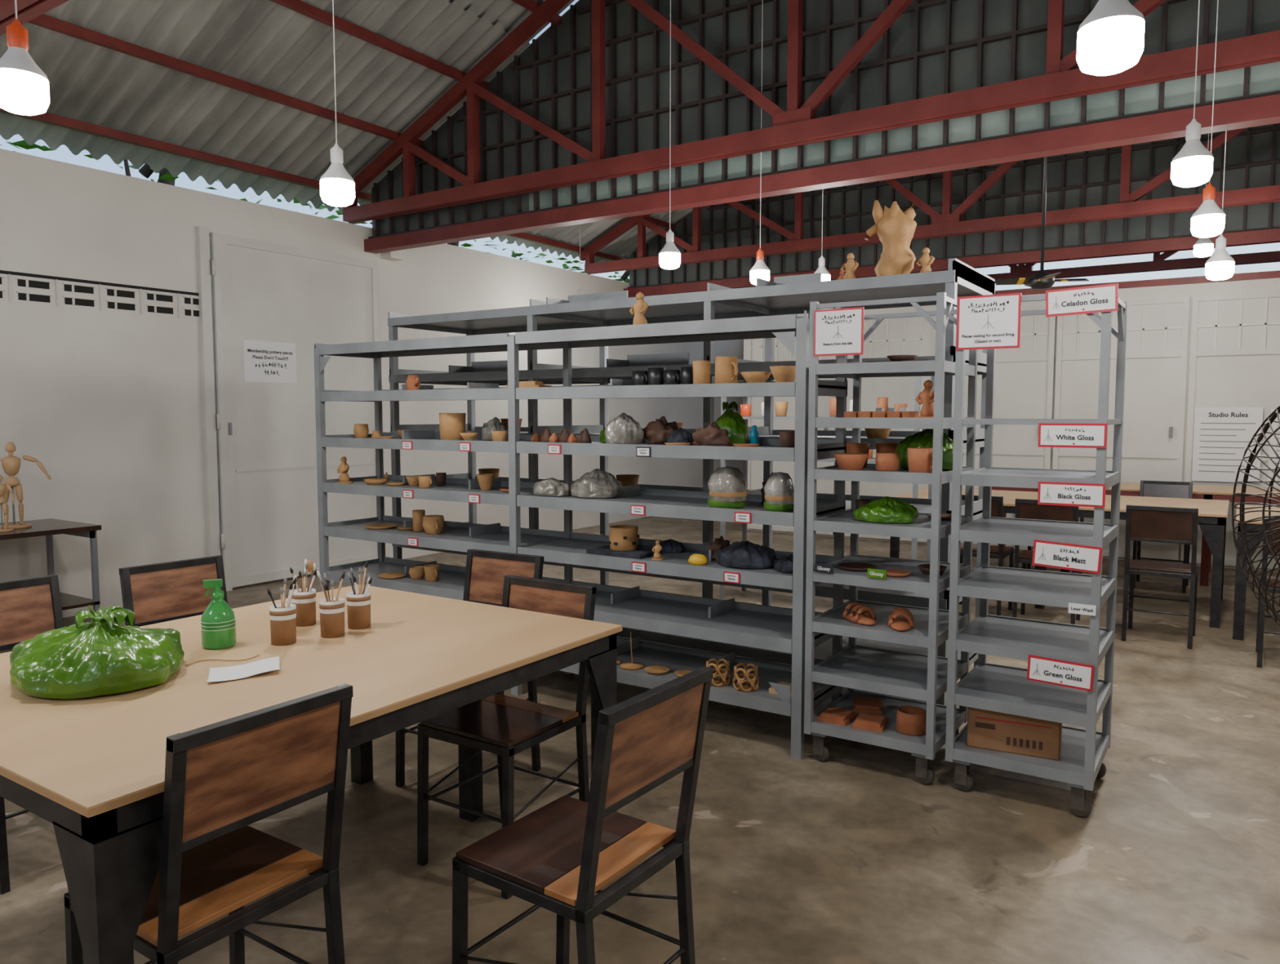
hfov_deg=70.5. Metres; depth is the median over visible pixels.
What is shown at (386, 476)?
figurine
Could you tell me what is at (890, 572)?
plate
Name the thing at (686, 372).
mug
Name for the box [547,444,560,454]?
label
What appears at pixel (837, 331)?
sign
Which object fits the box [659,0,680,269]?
pendant bulb
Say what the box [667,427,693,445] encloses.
clay lump
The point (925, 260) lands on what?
figurine
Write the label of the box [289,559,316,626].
cup
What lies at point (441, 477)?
clay cup
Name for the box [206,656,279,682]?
crumpled paper
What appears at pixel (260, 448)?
door
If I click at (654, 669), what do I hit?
plate
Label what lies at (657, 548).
figurine
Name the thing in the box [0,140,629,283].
trees
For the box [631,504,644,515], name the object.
label
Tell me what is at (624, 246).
ceiling
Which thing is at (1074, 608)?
tag
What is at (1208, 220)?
pendant bulb
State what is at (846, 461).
terracotta bowl
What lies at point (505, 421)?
clay bowl
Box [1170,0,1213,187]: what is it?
pendant bulb
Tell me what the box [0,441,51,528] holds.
mannequin
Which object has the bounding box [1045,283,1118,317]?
sign
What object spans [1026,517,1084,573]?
chair
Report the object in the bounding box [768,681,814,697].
clay piece
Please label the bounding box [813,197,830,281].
pendant bulb
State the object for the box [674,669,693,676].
plate
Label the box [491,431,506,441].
clay cup
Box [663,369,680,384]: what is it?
mug
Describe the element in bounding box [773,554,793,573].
folded cloth
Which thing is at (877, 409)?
pot
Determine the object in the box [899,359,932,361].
plate
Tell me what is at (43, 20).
roof beam
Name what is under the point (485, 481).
clay cup
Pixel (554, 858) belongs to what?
dining chair
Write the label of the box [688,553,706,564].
sponge
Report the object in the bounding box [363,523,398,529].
plate
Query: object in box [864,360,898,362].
plate
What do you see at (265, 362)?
notice
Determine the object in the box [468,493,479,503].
label
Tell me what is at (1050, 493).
sign
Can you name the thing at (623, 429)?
plastic wrap
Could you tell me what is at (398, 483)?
plate
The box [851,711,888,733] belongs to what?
tile
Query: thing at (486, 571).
dining chair
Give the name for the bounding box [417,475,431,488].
mug
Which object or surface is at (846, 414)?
blocks
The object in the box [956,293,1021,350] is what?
sign
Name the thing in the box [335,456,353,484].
figurine
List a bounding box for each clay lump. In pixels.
[643,416,678,444]
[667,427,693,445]
[706,535,730,560]
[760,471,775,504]
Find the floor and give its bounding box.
[0,515,1279,963]
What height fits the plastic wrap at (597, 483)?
0.140 m
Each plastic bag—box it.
[9,604,184,698]
[599,427,606,443]
[715,401,749,445]
[715,541,776,568]
[853,496,918,524]
[895,428,963,471]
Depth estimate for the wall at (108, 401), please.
6.75 m
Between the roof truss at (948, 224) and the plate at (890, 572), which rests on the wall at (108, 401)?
the roof truss at (948, 224)
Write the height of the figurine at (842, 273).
0.099 m
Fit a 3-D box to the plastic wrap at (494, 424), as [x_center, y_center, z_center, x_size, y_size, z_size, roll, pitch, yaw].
[-0.786,-0.289,4.924,0.124,0.129,0.150,-3,5,-38]
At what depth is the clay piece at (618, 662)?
4.35 m
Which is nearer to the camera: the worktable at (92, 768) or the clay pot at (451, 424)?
the worktable at (92, 768)
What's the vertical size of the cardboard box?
0.164 m
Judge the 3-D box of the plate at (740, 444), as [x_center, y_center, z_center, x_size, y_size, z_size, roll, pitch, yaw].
[0.459,-0.157,3.917,0.120,0.015,0.120,3,5,33]
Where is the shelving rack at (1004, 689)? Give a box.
[945,294,1128,817]
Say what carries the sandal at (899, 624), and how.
on the shelving rack at (910, 675)
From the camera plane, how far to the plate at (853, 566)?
3.73 m
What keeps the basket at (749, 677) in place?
on the storage shelf
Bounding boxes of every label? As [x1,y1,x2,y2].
[402,440,412,449]
[403,489,413,498]
[408,537,417,546]
[459,442,471,451]
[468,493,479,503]
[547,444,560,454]
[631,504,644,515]
[631,561,645,573]
[635,446,650,457]
[724,571,740,583]
[734,511,751,524]
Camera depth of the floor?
3.01 m
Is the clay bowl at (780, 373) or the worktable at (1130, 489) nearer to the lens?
the clay bowl at (780, 373)
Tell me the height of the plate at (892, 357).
0.020 m
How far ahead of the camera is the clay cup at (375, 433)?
5.35 m
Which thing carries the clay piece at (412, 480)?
in the storage shelf
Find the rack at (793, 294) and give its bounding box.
[387,257,995,706]
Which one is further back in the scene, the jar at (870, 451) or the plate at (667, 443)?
the jar at (870, 451)
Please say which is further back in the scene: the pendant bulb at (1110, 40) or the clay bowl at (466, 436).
the clay bowl at (466, 436)
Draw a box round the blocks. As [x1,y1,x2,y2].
[844,411,919,417]
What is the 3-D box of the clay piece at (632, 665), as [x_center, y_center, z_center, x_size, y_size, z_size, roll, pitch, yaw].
[-0.037,0.795,4.295,0.103,0.170,0.100,3,5,33]
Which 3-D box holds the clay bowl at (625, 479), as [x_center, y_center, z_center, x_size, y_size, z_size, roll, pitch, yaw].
[-0.072,0.015,5.341,0.140,0.110,0.139,-4,6,-40]
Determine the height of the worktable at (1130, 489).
0.780 m
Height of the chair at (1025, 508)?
0.859 m
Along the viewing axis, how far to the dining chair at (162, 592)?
3.43 m
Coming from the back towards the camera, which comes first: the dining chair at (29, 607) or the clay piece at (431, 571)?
the clay piece at (431, 571)
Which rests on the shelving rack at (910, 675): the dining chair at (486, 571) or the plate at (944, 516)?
the plate at (944, 516)
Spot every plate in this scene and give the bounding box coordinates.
[363,478,388,484]
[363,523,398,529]
[376,435,395,439]
[377,572,406,579]
[386,481,405,485]
[396,525,413,530]
[499,488,521,492]
[591,385,617,386]
[644,665,670,675]
[664,442,690,445]
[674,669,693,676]
[733,443,759,446]
[836,562,876,571]
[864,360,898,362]
[885,568,911,577]
[886,355,917,361]
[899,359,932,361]
[925,513,961,519]
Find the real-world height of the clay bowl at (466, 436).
0.045 m
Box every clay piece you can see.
[405,475,418,485]
[412,509,425,532]
[423,564,439,581]
[505,381,551,387]
[616,659,620,665]
[620,631,644,670]
[692,422,731,446]
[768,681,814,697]
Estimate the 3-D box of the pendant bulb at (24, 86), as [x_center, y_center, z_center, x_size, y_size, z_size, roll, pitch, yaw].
[-1.664,-2.513,2.323,0.132,3.044,0.132,3,5,33]
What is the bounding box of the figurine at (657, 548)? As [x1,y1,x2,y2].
[651,540,663,559]
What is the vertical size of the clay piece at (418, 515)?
0.120 m
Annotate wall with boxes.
[0,148,743,617]
[742,270,1279,572]
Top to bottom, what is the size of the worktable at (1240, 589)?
0.760 m
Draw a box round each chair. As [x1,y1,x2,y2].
[0,574,63,894]
[63,683,353,963]
[119,555,227,626]
[395,549,543,786]
[417,575,596,899]
[452,666,712,963]
[950,494,1013,616]
[1012,498,1081,624]
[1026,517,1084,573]
[1121,504,1198,648]
[1132,480,1192,593]
[1255,515,1279,667]
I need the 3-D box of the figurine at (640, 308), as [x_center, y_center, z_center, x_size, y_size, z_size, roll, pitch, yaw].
[0.001,-0.789,4.172,0.106,0.169,0.104,3,5,33]
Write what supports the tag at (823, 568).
attached to the shelving rack at (910, 675)
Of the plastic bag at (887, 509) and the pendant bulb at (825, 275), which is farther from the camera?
the pendant bulb at (825, 275)
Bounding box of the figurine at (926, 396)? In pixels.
[914,379,933,417]
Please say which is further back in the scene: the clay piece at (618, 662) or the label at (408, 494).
the label at (408, 494)
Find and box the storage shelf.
[313,310,847,759]
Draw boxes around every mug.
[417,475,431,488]
[631,370,648,385]
[647,367,665,385]
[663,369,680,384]
[680,366,693,384]
[715,355,737,383]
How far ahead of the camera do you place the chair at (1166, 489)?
7.55 m
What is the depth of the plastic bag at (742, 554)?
3.94 m
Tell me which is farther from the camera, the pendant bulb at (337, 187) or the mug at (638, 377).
the mug at (638, 377)
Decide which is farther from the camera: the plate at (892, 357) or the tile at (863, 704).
the tile at (863, 704)
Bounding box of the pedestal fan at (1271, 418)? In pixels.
[1231,405,1279,626]
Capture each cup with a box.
[267,575,296,645]
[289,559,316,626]
[316,570,345,638]
[346,560,372,629]
[353,423,368,438]
[371,431,381,438]
[435,472,446,485]
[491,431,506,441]
[692,360,710,384]
[778,431,795,447]
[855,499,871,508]
[875,452,899,471]
[907,447,933,473]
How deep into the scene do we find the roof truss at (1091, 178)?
9.35 m
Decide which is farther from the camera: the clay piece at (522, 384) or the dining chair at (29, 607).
the clay piece at (522, 384)
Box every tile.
[817,706,857,726]
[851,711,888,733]
[853,696,883,714]
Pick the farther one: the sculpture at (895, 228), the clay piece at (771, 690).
the sculpture at (895, 228)
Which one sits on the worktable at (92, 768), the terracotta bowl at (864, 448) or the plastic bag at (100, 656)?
the plastic bag at (100, 656)
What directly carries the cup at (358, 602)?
on the worktable at (92, 768)
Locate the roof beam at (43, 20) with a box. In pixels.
[0,0,675,260]
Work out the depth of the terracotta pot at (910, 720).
3.55 m
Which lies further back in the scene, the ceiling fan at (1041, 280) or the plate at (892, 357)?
the ceiling fan at (1041, 280)
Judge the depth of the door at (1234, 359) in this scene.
8.75 m
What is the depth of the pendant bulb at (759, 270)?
6.00 m
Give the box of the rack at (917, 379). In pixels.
[720,376,934,599]
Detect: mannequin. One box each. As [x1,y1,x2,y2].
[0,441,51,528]
[0,475,14,532]
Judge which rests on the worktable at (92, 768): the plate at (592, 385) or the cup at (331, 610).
the cup at (331, 610)
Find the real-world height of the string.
0.003 m
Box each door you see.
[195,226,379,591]
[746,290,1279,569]
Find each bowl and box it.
[396,429,411,438]
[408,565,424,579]
[459,432,478,440]
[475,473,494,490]
[478,468,499,477]
[500,418,522,431]
[615,474,639,486]
[676,422,683,428]
[740,371,771,382]
[768,365,795,382]
[834,453,868,470]
[845,443,870,466]
[864,428,890,438]
[875,443,898,453]
[918,564,946,575]
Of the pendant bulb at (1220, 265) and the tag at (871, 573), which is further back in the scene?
the pendant bulb at (1220, 265)
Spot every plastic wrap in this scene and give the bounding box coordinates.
[481,417,508,440]
[533,477,571,497]
[569,468,622,498]
[604,412,644,444]
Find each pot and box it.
[422,515,444,534]
[439,413,466,440]
[586,524,660,559]
[706,466,747,508]
[763,471,794,511]
[875,408,884,411]
[887,408,896,411]
[896,706,926,736]
[899,408,907,411]
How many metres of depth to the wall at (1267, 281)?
8.49 m
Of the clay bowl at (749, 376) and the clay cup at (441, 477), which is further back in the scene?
the clay cup at (441, 477)
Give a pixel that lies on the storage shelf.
(776, 628)
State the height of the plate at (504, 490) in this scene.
0.015 m
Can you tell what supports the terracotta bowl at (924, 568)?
on the shelving rack at (910, 675)
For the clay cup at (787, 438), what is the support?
in the storage shelf
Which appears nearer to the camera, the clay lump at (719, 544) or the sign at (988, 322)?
the sign at (988, 322)
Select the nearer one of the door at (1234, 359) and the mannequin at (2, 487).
the mannequin at (2, 487)
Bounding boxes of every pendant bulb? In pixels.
[0,0,49,115]
[320,0,355,206]
[577,224,582,294]
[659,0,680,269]
[750,0,769,284]
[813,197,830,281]
[1076,0,1144,75]
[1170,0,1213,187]
[1191,0,1225,237]
[1193,133,1213,257]
[1204,130,1234,280]
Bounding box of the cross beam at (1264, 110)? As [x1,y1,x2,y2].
[364,93,1279,253]
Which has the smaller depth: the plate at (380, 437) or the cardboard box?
the cardboard box
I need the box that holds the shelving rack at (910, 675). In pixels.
[804,292,977,785]
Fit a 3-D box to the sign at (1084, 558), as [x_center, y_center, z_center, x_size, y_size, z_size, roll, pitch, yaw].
[1.469,0.257,3.121,0.219,0.101,0.008,3,5,33]
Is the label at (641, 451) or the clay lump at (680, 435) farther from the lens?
the clay lump at (680, 435)
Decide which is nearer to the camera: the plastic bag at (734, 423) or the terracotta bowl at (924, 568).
the terracotta bowl at (924, 568)
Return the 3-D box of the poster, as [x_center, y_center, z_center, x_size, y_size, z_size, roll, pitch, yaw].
[5.614,-0.237,8.089,1.160,0.860,0.016,3,5,33]
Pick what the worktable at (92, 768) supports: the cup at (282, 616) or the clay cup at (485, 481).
the cup at (282, 616)
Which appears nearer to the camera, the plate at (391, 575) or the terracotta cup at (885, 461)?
the terracotta cup at (885, 461)
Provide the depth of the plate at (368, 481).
5.25 m
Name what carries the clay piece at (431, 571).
in the storage shelf
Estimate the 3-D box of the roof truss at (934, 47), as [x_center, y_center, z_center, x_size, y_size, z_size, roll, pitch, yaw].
[1.133,-3.270,5.923,8.700,2.433,0.070,3,5,33]
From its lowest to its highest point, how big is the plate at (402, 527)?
0.015 m
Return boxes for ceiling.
[0,0,529,213]
[357,0,702,271]
[448,0,574,41]
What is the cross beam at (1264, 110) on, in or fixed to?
attached to the wall at (108, 401)
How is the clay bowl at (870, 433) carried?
in the rack at (793, 294)
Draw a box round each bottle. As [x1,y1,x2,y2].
[200,578,236,649]
[749,425,759,446]
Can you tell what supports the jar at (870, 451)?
in the rack at (917, 379)
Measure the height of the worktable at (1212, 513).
0.760 m
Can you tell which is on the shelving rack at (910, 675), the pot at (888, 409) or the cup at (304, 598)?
the pot at (888, 409)
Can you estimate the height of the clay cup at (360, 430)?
0.085 m
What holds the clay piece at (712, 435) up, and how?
in the storage shelf
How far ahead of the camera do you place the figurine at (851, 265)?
4.21 m
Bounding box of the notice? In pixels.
[243,339,297,383]
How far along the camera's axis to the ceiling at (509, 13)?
6.92 m
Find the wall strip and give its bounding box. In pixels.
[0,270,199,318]
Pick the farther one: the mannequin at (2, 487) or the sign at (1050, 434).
the mannequin at (2, 487)
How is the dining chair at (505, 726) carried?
on the floor
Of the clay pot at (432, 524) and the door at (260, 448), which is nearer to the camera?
the clay pot at (432, 524)
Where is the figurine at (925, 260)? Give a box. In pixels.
[915,247,934,272]
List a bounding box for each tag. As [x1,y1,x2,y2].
[814,563,833,573]
[866,568,886,579]
[1068,602,1096,615]
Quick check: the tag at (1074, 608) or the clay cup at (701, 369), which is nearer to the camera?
the tag at (1074, 608)
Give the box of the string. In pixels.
[186,654,259,666]
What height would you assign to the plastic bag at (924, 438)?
0.202 m
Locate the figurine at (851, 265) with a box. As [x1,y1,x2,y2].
[840,253,858,279]
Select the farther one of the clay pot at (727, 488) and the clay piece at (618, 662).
the clay piece at (618, 662)
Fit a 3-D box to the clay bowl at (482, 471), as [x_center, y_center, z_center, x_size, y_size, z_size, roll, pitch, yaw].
[-0.991,-0.031,5.946,0.143,0.110,0.139,3,5,34]
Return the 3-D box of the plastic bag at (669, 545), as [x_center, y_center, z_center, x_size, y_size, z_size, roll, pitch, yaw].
[0.145,0.308,4.423,0.160,0.062,0.102,2,5,28]
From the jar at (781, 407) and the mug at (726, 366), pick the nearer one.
the mug at (726, 366)
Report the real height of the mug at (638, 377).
0.085 m
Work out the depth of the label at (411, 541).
4.92 m
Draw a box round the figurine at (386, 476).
[383,471,390,482]
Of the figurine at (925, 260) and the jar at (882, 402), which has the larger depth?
the jar at (882, 402)
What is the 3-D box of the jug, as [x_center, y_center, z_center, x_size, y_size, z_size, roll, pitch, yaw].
[-1.294,-0.559,5.165,0.082,0.100,0.096,0,4,-4]
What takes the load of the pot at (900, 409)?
on the shelving rack at (910, 675)
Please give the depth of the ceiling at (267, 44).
6.65 m
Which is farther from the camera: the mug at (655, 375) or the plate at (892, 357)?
the mug at (655, 375)
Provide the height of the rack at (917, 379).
1.750 m
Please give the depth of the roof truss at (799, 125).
5.90 m
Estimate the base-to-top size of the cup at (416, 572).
0.065 m
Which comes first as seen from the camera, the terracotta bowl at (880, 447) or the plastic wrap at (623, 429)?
the terracotta bowl at (880, 447)
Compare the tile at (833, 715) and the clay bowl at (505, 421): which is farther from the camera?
the clay bowl at (505, 421)
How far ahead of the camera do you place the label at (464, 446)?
4.67 m
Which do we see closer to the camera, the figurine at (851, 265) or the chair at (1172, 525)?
the figurine at (851, 265)
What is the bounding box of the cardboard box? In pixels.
[966,706,1062,760]
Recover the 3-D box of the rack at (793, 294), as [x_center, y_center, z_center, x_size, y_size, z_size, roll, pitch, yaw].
[0.069,-0.025,5.208,3.540,2.110,0.752,3,5,33]
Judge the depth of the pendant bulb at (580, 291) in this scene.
9.75 m
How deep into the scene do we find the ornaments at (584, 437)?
4.53 m
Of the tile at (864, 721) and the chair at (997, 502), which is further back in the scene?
the chair at (997, 502)
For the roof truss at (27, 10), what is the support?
on the wall at (108, 401)
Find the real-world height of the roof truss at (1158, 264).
2.254 m
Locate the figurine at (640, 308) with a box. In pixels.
[629,292,648,324]
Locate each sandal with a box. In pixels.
[842,602,876,625]
[888,607,914,631]
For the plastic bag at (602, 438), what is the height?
0.098 m
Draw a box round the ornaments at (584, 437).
[530,427,591,443]
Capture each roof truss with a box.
[0,0,69,35]
[342,0,1279,223]
[368,0,1279,239]
[577,127,1279,274]
[626,123,1279,288]
[986,250,1279,283]
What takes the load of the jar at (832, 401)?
in the rack at (917, 379)
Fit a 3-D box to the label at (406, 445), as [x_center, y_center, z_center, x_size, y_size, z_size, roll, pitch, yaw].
[-1.261,-0.198,4.906,0.076,0.046,0.006,3,5,33]
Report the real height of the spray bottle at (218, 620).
0.192 m
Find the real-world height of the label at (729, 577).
0.046 m
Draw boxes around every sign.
[813,306,864,356]
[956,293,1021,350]
[1026,654,1094,691]
[1031,539,1102,573]
[1037,481,1106,507]
[1038,422,1107,448]
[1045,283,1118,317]
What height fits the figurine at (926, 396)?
0.150 m
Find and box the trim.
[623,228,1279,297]
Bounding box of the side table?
[0,518,101,612]
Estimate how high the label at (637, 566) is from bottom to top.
0.046 m
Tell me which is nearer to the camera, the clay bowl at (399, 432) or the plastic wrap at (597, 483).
the plastic wrap at (597, 483)
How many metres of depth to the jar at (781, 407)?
6.77 m
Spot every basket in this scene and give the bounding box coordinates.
[706,657,730,686]
[732,662,759,692]
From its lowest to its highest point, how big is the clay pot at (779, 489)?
0.165 m
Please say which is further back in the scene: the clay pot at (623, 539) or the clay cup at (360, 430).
the clay cup at (360, 430)
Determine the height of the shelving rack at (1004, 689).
1.839 m
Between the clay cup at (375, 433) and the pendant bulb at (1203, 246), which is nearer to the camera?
the clay cup at (375, 433)
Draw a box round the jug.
[405,374,420,390]
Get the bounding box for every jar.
[740,404,751,416]
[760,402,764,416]
[774,401,787,416]
[829,398,836,416]
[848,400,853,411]
[867,448,873,458]
[876,397,888,411]
[893,404,907,411]
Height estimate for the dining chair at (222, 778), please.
0.859 m
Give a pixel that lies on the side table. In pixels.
(47, 527)
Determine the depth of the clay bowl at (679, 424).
5.11 m
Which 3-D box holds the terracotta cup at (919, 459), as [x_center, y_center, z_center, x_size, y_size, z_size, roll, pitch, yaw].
[1.077,-0.082,3.453,0.112,0.095,0.102,2,5,25]
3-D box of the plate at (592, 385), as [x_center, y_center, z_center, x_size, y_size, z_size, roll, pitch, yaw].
[-0.148,-0.458,4.393,0.178,0.015,0.178,3,5,33]
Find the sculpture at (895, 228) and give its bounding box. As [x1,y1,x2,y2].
[863,200,916,276]
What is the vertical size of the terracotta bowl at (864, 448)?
0.100 m
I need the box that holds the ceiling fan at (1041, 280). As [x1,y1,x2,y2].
[995,156,1088,289]
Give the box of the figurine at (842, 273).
[836,271,844,279]
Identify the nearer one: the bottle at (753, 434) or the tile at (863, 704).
the tile at (863, 704)
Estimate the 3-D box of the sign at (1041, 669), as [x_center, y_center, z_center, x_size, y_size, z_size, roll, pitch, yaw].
[1.462,0.665,3.156,0.213,0.097,0.008,3,5,33]
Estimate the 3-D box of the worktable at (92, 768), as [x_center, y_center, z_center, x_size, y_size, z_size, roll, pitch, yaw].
[-1.010,0.851,2.550,1.242,0.760,1.582,3,5,33]
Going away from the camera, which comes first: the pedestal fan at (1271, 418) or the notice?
the pedestal fan at (1271, 418)
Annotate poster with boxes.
[1191,407,1279,488]
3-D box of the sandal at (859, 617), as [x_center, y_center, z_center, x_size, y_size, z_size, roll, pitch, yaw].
[0.892,0.532,3.682,0.099,0.068,0.200,-1,5,-18]
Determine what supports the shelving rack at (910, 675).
on the floor
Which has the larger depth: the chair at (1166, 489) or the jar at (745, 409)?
the chair at (1166, 489)
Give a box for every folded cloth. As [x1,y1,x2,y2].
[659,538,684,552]
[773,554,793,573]
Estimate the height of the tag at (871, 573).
0.035 m
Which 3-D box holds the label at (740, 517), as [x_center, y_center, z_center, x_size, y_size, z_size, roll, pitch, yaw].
[0.432,0.150,3.809,0.076,0.046,0.006,3,5,33]
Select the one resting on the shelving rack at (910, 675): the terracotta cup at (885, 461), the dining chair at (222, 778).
the terracotta cup at (885, 461)
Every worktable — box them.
[0,584,622,963]
[889,488,1229,628]
[991,481,1279,586]
[1232,504,1279,640]

